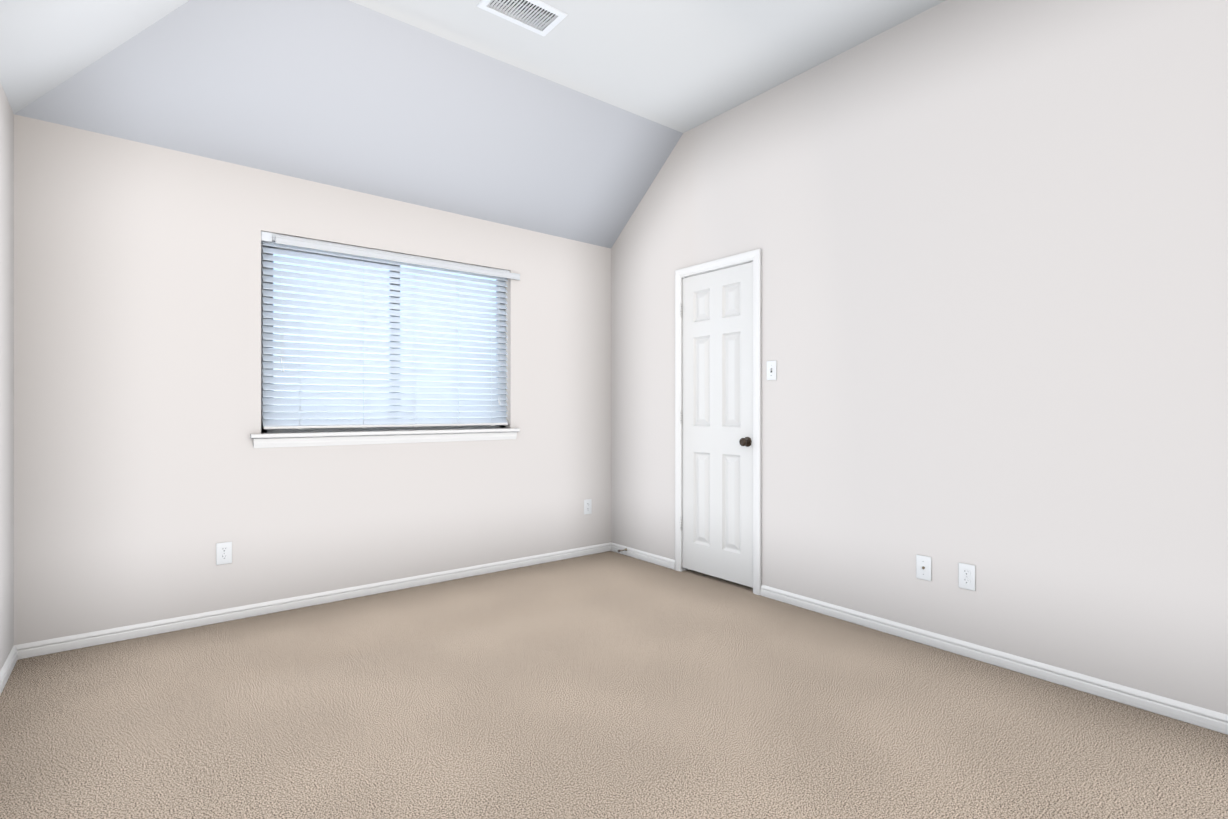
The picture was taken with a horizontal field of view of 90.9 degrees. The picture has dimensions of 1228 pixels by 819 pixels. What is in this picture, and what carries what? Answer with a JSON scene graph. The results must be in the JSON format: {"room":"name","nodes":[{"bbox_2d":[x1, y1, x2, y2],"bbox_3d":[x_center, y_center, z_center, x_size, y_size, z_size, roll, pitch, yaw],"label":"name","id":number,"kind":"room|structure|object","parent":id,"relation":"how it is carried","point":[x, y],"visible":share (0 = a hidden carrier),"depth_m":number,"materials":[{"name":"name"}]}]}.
{"room":"empty bedroom","nodes":[
{"label":"empty bedroom","id":0,"kind":"room"},
{"bbox_2d":[0,82,13,670],"bbox_3d":[-1.269,-0.225,0.800,0.140,2.677,4.980,0,0,-38],"label":"wall","id":1,"kind":"structure","parent":0,"point":[6,379],"depth_m":2.54,"materials":[{"name":"white paint"}]},
{"bbox_2d":[0,644,23,694],"bbox_3d":[-1.208,1.081,0.848,0.015,0.064,4.700,0,0,-38],"label":"baseboard","id":2,"kind":"structure","parent":1,"relation":"attached to","point":[17,652],"depth_m":2.55,"materials":[{"name":"white paint"}]},
{"bbox_2d":[14,114,610,644],"bbox_3d":[-1.390,-0.225,3.788,3.653,2.677,0.140,0,0,-38],"label":"wall","id":3,"kind":"structure","parent":0,"point":[148,476],"depth_m":3.15,"materials":[{"name":"white paint"}]},
{"bbox_2d":[216,542,231,564],"bbox_3d":[-2.049,0.755,3.175,0.070,0.114,0.007,0,0,-38],"label":"outlet","id":4,"kind":"object","parent":3,"relation":"attached to","point":[223,552],"visible":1,"depth_m":3.17,"materials":[{"name":"white plastic"}]},
{"bbox_2d":[24,542,611,658],"bbox_3d":[-1.331,1.081,3.737,3.343,0.064,0.014,0,0,-38],"label":"baseboard","id":5,"kind":"structure","parent":3,"relation":"attached to","point":[55,645],"depth_m":3.32,"materials":[{"name":"white paint"}]},
{"bbox_2d":[250,243,519,447],"bbox_3d":[-1.350,-0.382,3.796,1.628,1.183,0.168,0,0,-38],"label":"window unit","id":6,"kind":"structure","parent":3,"relation":"in","point":[368,428],"depth_m":3.66,"materials":[{"name":"white plastic"}]},
{"bbox_2d":[261,231,519,428],"bbox_3d":[-1.310,-0.429,3.795,1.588,1.084,0.084,0,0,-38],"label":"window blinds","id":7,"kind":"object","parent":6,"relation":"attached to","point":[298,404],"visible":0.94,"depth_m":3.69,"materials":[{"name":"white plastic"}]},
{"bbox_2d":[584,499,591,514],"bbox_3d":[-0.200,0.746,4.634,0.070,0.114,0.007,0,0,-38],"label":"outlet","id":8,"kind":"object","parent":3,"relation":"attached to","point":[587,506],"visible":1,"depth_m":4.63,"materials":[{"name":"white plastic"}]},
{"bbox_2d":[0,0,945,247],"bbox_3d":[0.068,-1.623,1.894,3.492,0.747,4.820,0,0,-38],"label":"ceiling","id":9,"kind":"structure","parent":0,"point":[579,120],"depth_m":3.12,"materials":[{"name":"paint"}]},
{"bbox_2d":[477,0,567,35],"bbox_3d":[-0.433,-2.043,2.870,0.373,0.307,0.218,0,0,-38],"label":"ceiling vent","id":10,"kind":"object","parent":9,"relation":"in","point":[539,17],"visible":1,"depth_m":2.90,"materials":[{"name":"white metal"}]},
{"bbox_2d":[0,551,1227,818],"bbox_3d":[0.109,1.173,1.889,3.653,0.120,4.980,0,0,-38],"label":"floor","id":11,"kind":"structure","parent":0,"point":[608,685],"depth_m":2.16,"materials":[{"name":"carpet"}]},
{"bbox_2d":[611,0,1227,714],"bbox_3d":[1.488,-0.517,2.977,0.140,3.260,4.980,0,0,-38],"label":"wall","id":12,"kind":"structure","parent":0,"point":[989,238],"depth_m":2.67,"materials":[{"name":"white paint"}]},
{"bbox_2d":[612,543,674,569],"bbox_3d":[0.204,1.082,4.477,0.015,0.064,0.714,0,0,-38],"label":"baseboard","id":13,"kind":"structure","parent":12,"relation":"attached to","point":[645,556],"depth_m":4.44,"materials":[{"name":"white paint"}]},
{"bbox_2d":[680,262,752,587],"bbox_3d":[0.650,0.092,3.910,0.093,1.986,0.629,0,0,-38],"label":"door","id":14,"kind":"structure","parent":12,"relation":"in","point":[716,422],"depth_m":3.90,"materials":[{"name":"white paint"}]},
{"bbox_2d":[675,248,760,594],"bbox_3d":[0.707,0.074,3.951,0.157,2.079,0.729,0,0,-38],"label":"door frame","id":15,"kind":"structure","parent":12,"relation":"attached to","point":[754,256],"depth_m":3.68,"materials":[{"name":"white paint"}]},
{"bbox_2d":[767,361,776,379],"bbox_3d":[0.925,-0.231,3.562,0.019,0.114,0.070,0,0,-38],"label":"light switch","id":16,"kind":"object","parent":12,"relation":"attached to","point":[771,370],"visible":1,"depth_m":3.56,"materials":[{"name":"white plastic"}]},
{"bbox_2d":[916,555,930,580],"bbox_3d":[1.472,0.753,2.874,0.014,0.114,0.070,0,0,-38],"label":"outlet plate","id":17,"kind":"object","parent":12,"relation":"attached to","point":[923,567],"visible":1,"depth_m":2.88,"materials":[{"name":"white plastic"}]},
{"bbox_2d":[959,563,974,590],"bbox_3d":[1.592,0.754,2.727,0.007,0.114,0.070,0,0,-38],"label":"outlet","id":18,"kind":"object","parent":12,"relation":"attached to","point":[966,576],"visible":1,"depth_m":2.72,"materials":[{"name":"white plastic"}]},
{"bbox_2d":[760,585,1227,734],"bbox_3d":[1.873,1.081,2.364,0.015,0.064,3.201,0,0,-38],"label":"baseboard","id":19,"kind":"structure","parent":12,"relation":"attached to","point":[1184,712],"depth_m":2.54,"materials":[{"name":"white paint"}]}
]}

